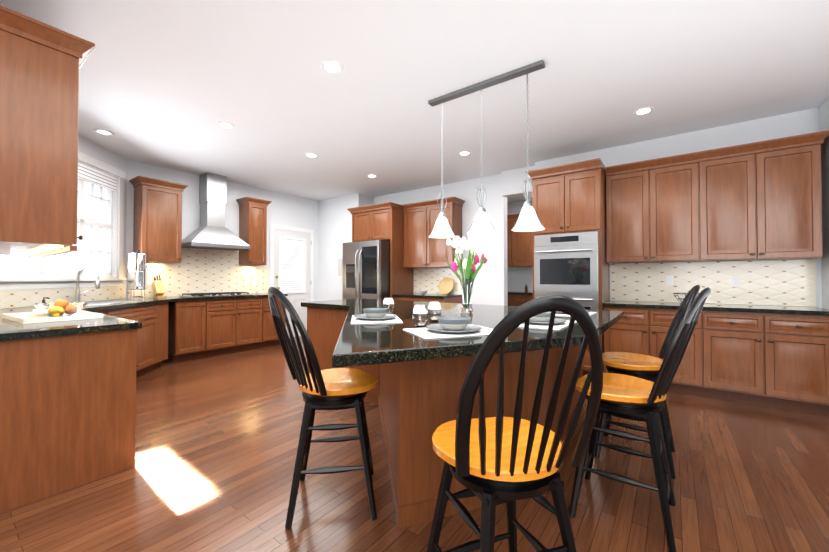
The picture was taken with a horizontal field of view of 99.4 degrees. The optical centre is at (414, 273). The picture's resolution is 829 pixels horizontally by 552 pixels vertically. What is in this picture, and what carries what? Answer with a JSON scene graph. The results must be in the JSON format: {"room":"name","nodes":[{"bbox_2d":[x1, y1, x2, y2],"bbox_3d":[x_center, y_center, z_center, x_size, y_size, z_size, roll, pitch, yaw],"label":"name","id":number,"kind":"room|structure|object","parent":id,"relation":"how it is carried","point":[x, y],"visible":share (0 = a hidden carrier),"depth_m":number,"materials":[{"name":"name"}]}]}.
{"room":"kitchen","nodes":[
{"label":"kitchen","id":0,"kind":"room"},
{"bbox_2d":[0,336,828,551],"bbox_3d":[0.313,1.282,2.648,11.700,0.100,11.400,-1,-1,36],"label":"floor","id":1,"kind":"structure","parent":0,"point":[216,447],"depth_m":2.00,"materials":[{"name":"brown wood"}]},
{"bbox_2d":[0,328,137,512],"bbox_3d":[-2.183,0.787,2.167,0.548,0.876,0.611,-1,-1,36],"label":"base cabinet","id":2,"kind":"object","parent":1,"relation":"on","point":[67,411],"visible":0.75,"depth_m":1.98,"materials":[{"name":"brown wood"}]},
{"bbox_2d":[93,309,112,314],"bbox_3d":[-3.478,0.804,3.418,0.707,0.876,0.290,0,-1,-9],"label":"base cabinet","id":3,"kind":"object","parent":1,"relation":"on","point":[110,311],"depth_m":3.62,"materials":[{"name":"brown wood"}]},
{"bbox_2d":[109,303,160,377],"bbox_3d":[-3.568,0.812,4.006,0.707,0.876,0.900,0,-1,-9],"label":"base cabinet","id":4,"kind":"object","parent":1,"relation":"on","point":[152,345],"depth_m":4.29,"materials":[{"name":"brown wood"}]},
{"bbox_2d":[0,267,287,340],"bbox_3d":[-2.456,0.151,4.231,3.469,0.450,3.599,-1,-1,36],"label":"countertop","id":5,"kind":"structure","parent":4,"relation":"on","point":[11,330],"depth_m":2.29,"materials":[{"name":"stone"}]},
{"bbox_2d":[2,299,102,323],"bbox_3d":[-2.549,0.246,2.480,0.600,0.136,0.380,0,-1,32],"label":"fruit tray","id":6,"kind":"object","parent":5,"relation":"on","point":[61,310],"visible":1,"depth_m":2.39,"materials":[{"name":"white ceramic"}]},
{"bbox_2d":[128,250,147,299],"bbox_3d":[-3.699,0.012,4.716,0.252,0.665,0.208,-1,-1,36],"label":"water filter","id":7,"kind":"object","parent":5,"relation":"on","point":[138,270],"visible":0.98,"depth_m":4.65,"materials":[{"name":"silver metal"}]},
{"bbox_2d":[152,274,166,297],"bbox_3d":[-3.739,0.181,5.140,0.304,0.336,0.110,-1,-1,36],"label":"knife block","id":8,"kind":"object","parent":5,"relation":"on","point":[158,289],"visible":0.98,"depth_m":5.11,"materials":[{"name":"beige wood"}]},
{"bbox_2d":[180,292,252,297],"bbox_3d":[-3.161,0.335,5.644,0.500,0.044,0.900,-1,-1,36],"label":"cooktop","id":9,"kind":"object","parent":5,"relation":"in","point":[216,294],"visible":1,"depth_m":5.49,"materials":[{"name":"silver metal"}]},
{"bbox_2d":[161,302,168,360],"bbox_3d":[-3.659,0.820,4.594,0.707,0.876,0.290,0,-1,-9],"label":"base cabinet","id":10,"kind":"object","parent":1,"relation":"on","point":[164,306],"depth_m":4.70,"materials":[{"name":"brown wood"}]},
{"bbox_2d":[166,300,205,362],"bbox_3d":[-3.470,0.829,5.263,0.606,0.876,0.400,-1,-1,36],"label":"base cabinet","id":11,"kind":"object","parent":1,"relation":"on","point":[197,329],"depth_m":5.06,"materials":[{"name":"brown wood"}]},
{"bbox_2d":[206,297,265,356],"bbox_3d":[-3.086,0.836,5.787,0.606,0.876,0.900,-1,-1,36],"label":"base cabinet","id":12,"kind":"object","parent":1,"relation":"on","point":[233,325],"depth_m":5.60,"materials":[{"name":"brown wood"}]},
{"bbox_2d":[262,297,285,347],"bbox_3d":[-2.687,0.843,6.331,0.606,0.876,0.450,-1,-1,36],"label":"base cabinet","id":13,"kind":"object","parent":1,"relation":"on","point":[271,339],"depth_m":6.10,"materials":[{"name":"brown wood"}]},
{"bbox_2d":[268,287,377,528],"bbox_3d":[-0.478,0.645,1.887,0.568,1.159,0.537,0,-1,-9],"label":"chair","id":14,"kind":"object","parent":1,"relation":"on","point":[337,388],"visible":1,"depth_m":1.77,"materials":[{"name":"black paint"}]},
{"bbox_2d":[342,240,389,299],"bbox_3d":[-0.728,0.359,6.571,0.905,1.850,0.967,-1,-1,36],"label":"refrigerator","id":15,"kind":"object","parent":1,"relation":"on","point":[366,270],"visible":0.35,"depth_m":6.17,"materials":[{"name":"silver metal"}]},
{"bbox_2d":[347,202,413,299],"bbox_3d":[-0.656,0.021,6.713,1.061,2.530,0.712,-1,-1,36],"label":"surround","id":16,"kind":"object","parent":1,"relation":"on","point":[384,221],"visible":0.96,"depth_m":6.38,"materials":[{"name":"brown wood"}]},
{"bbox_2d":[394,297,461,303],"bbox_3d":[0.218,0.840,6.108,1.040,0.876,0.635,-1,-1,36],"label":"base cabinet","id":17,"kind":"object","parent":1,"relation":"on","point":[450,300],"visible":0.02,"depth_m":5.84,"materials":[{"name":"brown wood"}]},
{"bbox_2d":[393,293,461,297],"bbox_3d":[0.221,0.383,6.115,1.045,0.037,0.631,-1,-1,36],"label":"countertop","id":18,"kind":"structure","parent":17,"relation":"on","point":[427,295],"depth_m":5.92,"materials":[{"name":"stone"}]},
{"bbox_2d":[418,277,453,293],"bbox_3d":[0.374,0.215,6.160,0.620,0.297,0.194,0,-1,2],"label":"prop","id":19,"kind":"object","parent":18,"relation":"on","point":[446,285],"visible":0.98,"depth_m":6.13,"materials":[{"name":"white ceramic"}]},
{"bbox_2d":[307,307,584,528],"bbox_3d":[-0.228,0.799,3.017,2.735,0.876,1.975,-1,-1,36],"label":"kitchen island","id":20,"kind":"object","parent":1,"relation":"on","point":[417,401],"visible":0.52,"depth_m":1.82,"materials":[{"name":"brown wood"}]},
{"bbox_2d":[301,299,623,367],"bbox_3d":[-0.258,0.332,2.771,3.050,0.049,2.498,-1,-1,36],"label":"island countertop","id":21,"kind":"structure","parent":20,"relation":"on","point":[366,344],"depth_m":1.64,"materials":[{"name":"stone"}]},
{"bbox_2d":[351,308,399,323],"bbox_3d":[-0.256,0.266,2.309,0.310,0.068,0.440,0,-1,-9],"label":"place setting","id":22,"kind":"object","parent":21,"relation":"on","point":[371,315],"depth_m":2.24,"materials":[{"name":"white fabric"}]},
{"bbox_2d":[383,298,393,313],"bbox_3d":[-0.199,0.246,2.691,0.088,0.118,0.087,-1,-1,36],"label":"wine glass","id":23,"kind":"object","parent":21,"relation":"on","point":[388,303],"depth_m":2.66,"materials":[{"name":"clear glass"}]},
{"bbox_2d":[412,303,433,326],"bbox_3d":[0.032,0.237,1.975,0.088,0.118,0.087,-1,-1,36],"label":"wine glass","id":24,"kind":"object","parent":21,"relation":"on","point":[421,314],"depth_m":1.95,"materials":[{"name":"clear glass"}]},
{"bbox_2d":[429,302,440,320],"bbox_3d":[0.127,0.240,2.240,0.088,0.118,0.087,-1,-1,36],"label":"wine glass","id":25,"kind":"object","parent":21,"relation":"on","point":[437,307],"depth_m":2.21,"materials":[{"name":"clear glass"}]},
{"bbox_2d":[400,316,492,338],"bbox_3d":[0.198,0.259,1.778,0.440,0.068,0.310,0,-1,-21],"label":"place setting","id":26,"kind":"object","parent":21,"relation":"on","point":[451,326],"depth_m":1.72,"materials":[{"name":"white fabric"}]},
{"bbox_2d":[444,229,495,312],"bbox_3d":[0.435,-0.017,2.741,0.364,0.646,0.385,-1,-1,36],"label":"flower vase","id":27,"kind":"object","parent":21,"relation":"on","point":[460,245],"visible":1,"depth_m":2.70,"materials":[{"name":"clear glass"}]},
{"bbox_2d":[518,311,576,329],"bbox_3d":[0.751,0.263,2.092,0.310,0.068,0.440,-1,-1,36],"label":"place setting","id":28,"kind":"object","parent":21,"relation":"on","point":[540,321],"depth_m":2.02,"materials":[{"name":"white fabric"}]},
{"bbox_2d":[427,295,602,551],"bbox_3d":[0.302,0.635,1.122,0.481,1.159,0.568,0,-1,-21],"label":"chair","id":29,"kind":"object","parent":1,"relation":"on","point":[490,463],"visible":1,"depth_m":1.00,"materials":[{"name":"black paint"}]},
{"bbox_2d":[508,294,532,305],"bbox_3d":[2.135,0.857,7.369,1.240,0.876,0.635,-1,-1,36],"label":"base cabinet","id":30,"kind":"object","parent":1,"relation":"on","point":[517,299],"visible":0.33,"depth_m":7.06,"materials":[{"name":"brown wood"}]},
{"bbox_2d":[508,291,532,294],"bbox_3d":[2.138,0.400,7.375,1.255,0.037,0.631,-1,-1,36],"label":"countertop","id":31,"kind":"structure","parent":30,"relation":"on","point":[521,292],"depth_m":7.06,"materials":[{"name":"stone"}]},
{"bbox_2d":[526,158,609,375],"bbox_3d":[1.952,-0.024,4.483,0.846,2.560,0.722,-1,-1,36],"label":"tall cabinet","id":32,"kind":"object","parent":1,"relation":"on","point":[569,240],"visible":0.73,"depth_m":4.20,"materials":[{"name":"brown wood"}]},
{"bbox_2d":[569,287,710,551],"bbox_3d":[1.129,0.643,1.779,0.572,1.159,0.466,-1,-1,36],"label":"chair","id":33,"kind":"object","parent":1,"relation":"on","point":[630,397],"visible":0.96,"depth_m":1.67,"materials":[{"name":"black paint"}]},
{"bbox_2d":[594,285,699,478],"bbox_3d":[1.559,0.651,2.364,0.574,1.159,0.453,-1,-1,36],"label":"chair","id":34,"kind":"object","parent":1,"relation":"on","point":[645,367],"visible":0.71,"depth_m":2.34,"materials":[{"name":"black paint"}]},
{"bbox_2d":[603,306,706,396],"bbox_3d":[2.691,0.812,4.002,0.881,0.876,0.605,-1,-1,36],"label":"base cabinet","id":35,"kind":"object","parent":1,"relation":"on","point":[643,331],"depth_m":3.73,"materials":[{"name":"brown wood"}]},
{"bbox_2d":[603,300,828,315],"bbox_3d":[3.047,0.350,3.731,1.787,0.036,0.631,-1,-1,36],"label":"countertop","id":36,"kind":"structure","parent":35,"relation":"on","point":[748,308],"depth_m":3.46,"materials":[{"name":"stone"}]},
{"bbox_2d":[703,310,828,415],"bbox_3d":[3.407,0.805,3.477,0.895,0.876,0.605,-1,-1,36],"label":"base cabinet","id":37,"kind":"object","parent":1,"relation":"on","point":[776,360],"depth_m":3.23,"materials":[{"name":"brown wood"}]},
{"bbox_2d":[0,0,828,202],"bbox_3d":[0.313,-1.698,2.688,11.700,0.100,11.400,-1,-1,36],"label":"ceiling","id":38,"kind":"structure","parent":0,"point":[168,84],"depth_m":2.98,"materials":[{"name":"white paint"}]},
{"bbox_2d":[93,129,114,135],"bbox_3d":[-3.582,-1.624,4.056,0.188,0.009,0.188,0,-1,27],"label":"recessed light","id":39,"kind":"object","parent":38,"relation":"in","point":[100,131],"depth_m":4.05,"materials":[{"name":"white"}]},
{"bbox_2d":[216,122,234,128],"bbox_3d":[-2.080,-1.626,3.872,0.188,0.009,0.188,0,-1,27],"label":"recessed light","id":40,"kind":"object","parent":38,"relation":"in","point":[220,124],"depth_m":3.87,"materials":[{"name":"white"}]},
{"bbox_2d":[304,153,318,157],"bbox_3d":[-1.410,-1.614,4.819,0.188,0.009,0.188,0,-1,27],"label":"recessed light","id":41,"kind":"object","parent":38,"relation":"in","point":[310,155],"depth_m":4.82,"materials":[{"name":"white"}]},
{"bbox_2d":[320,60,343,73],"bbox_3d":[-0.656,-1.641,2.803,0.188,0.009,0.188,0,-1,27],"label":"recessed light","id":42,"kind":"object","parent":38,"relation":"in","point":[331,66],"depth_m":2.79,"materials":[{"name":"white"}]},
{"bbox_2d":[366,174,377,177],"bbox_3d":[-0.700,-1.601,5.787,0.188,0.009,0.188,0,-1,27],"label":"recessed light","id":43,"kind":"object","parent":38,"relation":"in","point":[369,175],"depth_m":5.79,"materials":[{"name":"white"}]},
{"bbox_2d":[458,151,471,155],"bbox_3d":[0.677,-1.615,4.739,0.188,0.009,0.188,0,-1,-9],"label":"recessed light","id":44,"kind":"object","parent":38,"relation":"in","point":[463,153],"depth_m":4.74,"materials":[{"name":"white"}]},
{"bbox_2d":[428,60,544,237],"bbox_3d":[0.579,-0.994,3.042,1.060,1.297,0.252,-1,-1,36],"label":"pendant light fixture","id":45,"kind":"object","parent":38,"relation":"hanging from","point":[528,220],"visible":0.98,"depth_m":2.98,"materials":[{"name":"white glass"}]},
{"bbox_2d":[632,107,654,115],"bbox_3d":[2.306,-1.631,3.544,0.188,0.009,0.188,0,-1,-9],"label":"recessed light","id":46,"kind":"object","parent":38,"relation":"in","point":[645,110],"depth_m":3.54,"materials":[{"name":"white"}]},
{"bbox_2d":[4,96,828,337],"bbox_3d":[0.516,-0.213,2.303,10.941,2.880,11.050,-1,-1,36],"label":"wall","id":47,"kind":"structure","parent":0,"point":[329,223],"depth_m":5.68,"materials":[{"name":"white paint"}]},
{"bbox_2d":[0,21,83,252],"bbox_3d":[-2.248,-0.720,2.058,0.500,1.116,0.326,-1,-1,36],"label":"upper cabinet","id":48,"kind":"object","parent":47,"relation":"attached to","point":[41,63],"depth_m":1.91,"materials":[{"name":"brown wood"}]},
{"bbox_2d":[0,249,47,256],"bbox_3d":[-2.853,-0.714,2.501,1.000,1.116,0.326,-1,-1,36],"label":"under-cabinet light","id":49,"kind":"object","parent":48,"relation":"attached to","point":[17,252],"depth_m":2.54,"materials":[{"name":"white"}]},
{"bbox_2d":[0,286,124,308],"bbox_3d":[-3.913,0.247,3.956,0.008,0.172,1.990,0,-1,-9],"label":"backsplash","id":50,"kind":"structure","parent":47,"relation":"attached to","point":[19,298],"depth_m":3.78,"materials":[{"name":"tile"}]},
{"bbox_2d":[0,151,126,289],"bbox_3d":[-3.954,-0.633,3.986,0.180,1.585,1.850,0,-1,-9],"label":"window","id":51,"kind":"structure","parent":47,"relation":"in","point":[100,211],"depth_m":4.38,"materials":[{"name":"white glass"}]},
{"bbox_2d":[129,176,187,262],"bbox_3d":[-3.723,-0.745,5.128,0.382,1.160,0.612,-1,-1,36],"label":"upper cabinet","id":52,"kind":"object","parent":47,"relation":"attached to","point":[157,232],"visible":0.98,"depth_m":5.01,"materials":[{"name":"brown wood"}]},
{"bbox_2d":[128,248,268,297],"bbox_3d":[-3.418,-0.033,5.843,0.017,0.784,2.150,-1,-1,36],"label":"backsplash","id":53,"kind":"structure","parent":47,"relation":"attached to","point":[195,270],"depth_m":5.82,"materials":[{"name":"tile"}]},
{"bbox_2d":[182,172,249,250],"bbox_3d":[-3.224,-1.004,5.708,0.486,1.202,0.900,-1,-1,36],"label":"range hood","id":54,"kind":"object","parent":47,"relation":"attached to","point":[212,232],"visible":0.92,"depth_m":5.65,"materials":[{"name":"silver metal"}]},
{"bbox_2d":[236,197,271,265],"bbox_3d":[-2.871,-0.730,6.289,0.382,1.160,0.452,-1,-1,36],"label":"upper cabinet","id":55,"kind":"object","parent":47,"relation":"attached to","point":[253,223],"visible":1,"depth_m":6.19,"materials":[{"name":"brown wood"}]},
{"bbox_2d":[270,224,313,336],"bbox_3d":[-2.443,0.174,7.116,0.080,2.235,1.010,-1,-1,36],"label":"door","id":56,"kind":"structure","parent":47,"relation":"in","point":[292,262],"depth_m":7.15,"materials":[{"name":"white wood"}]},
{"bbox_2d":[337,257,342,278],"bbox_3d":[-1.433,-0.113,7.152,0.420,0.430,0.026,-1,-1,36],"label":"whiteboard","id":57,"kind":"object","parent":47,"relation":"attached to","point":[339,267],"visible":0.23,"depth_m":7.23,"materials":[{"name":"white"}]},
{"bbox_2d":[401,197,464,267],"bbox_3d":[0.315,-0.678,6.214,1.096,1.145,0.382,-1,-1,36],"label":"upper cabinet","id":58,"kind":"object","parent":47,"relation":"attached to","point":[422,249],"visible":0.96,"depth_m":6.10,"materials":[{"name":"brown wood"}]},
{"bbox_2d":[414,267,461,293],"bbox_3d":[0.401,0.132,6.367,1.040,0.467,0.017,-1,-1,36],"label":"backsplash","id":59,"kind":"structure","parent":47,"relation":"attached to","point":[429,279],"depth_m":6.41,"materials":[{"name":"tile"}]},
{"bbox_2d":[507,214,532,266],"bbox_3d":[2.151,-0.685,7.534,1.096,1.095,0.382,-1,-1,36],"label":"wall cabinet","id":60,"kind":"object","parent":47,"relation":"attached to","point":[519,250],"visible":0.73,"depth_m":7.35,"materials":[{"name":"brown wood"}]},
{"bbox_2d":[605,158,700,263],"bbox_3d":[2.772,-0.672,4.136,0.880,1.077,0.326,-1,-1,36],"label":"upper cabinet","id":61,"kind":"object","parent":47,"relation":"attached to","point":[653,213],"depth_m":3.97,"materials":[{"name":"brown wood"}]},
{"bbox_2d":[610,259,815,306],"bbox_3d":[3.228,0.100,3.983,1.780,0.467,0.017,-1,-1,36],"label":"backsplash","id":62,"kind":"structure","parent":47,"relation":"attached to","point":[778,282],"depth_m":3.86,"materials":[{"name":"tile"}]},
{"bbox_2d":[701,138,824,261],"bbox_3d":[3.481,-0.679,3.616,0.880,1.077,0.326,-1,-1,36],"label":"upper cabinet","id":63,"kind":"object","parent":47,"relation":"attached to","point":[761,200],"depth_m":3.45,"materials":[{"name":"brown wood"}]}
]}

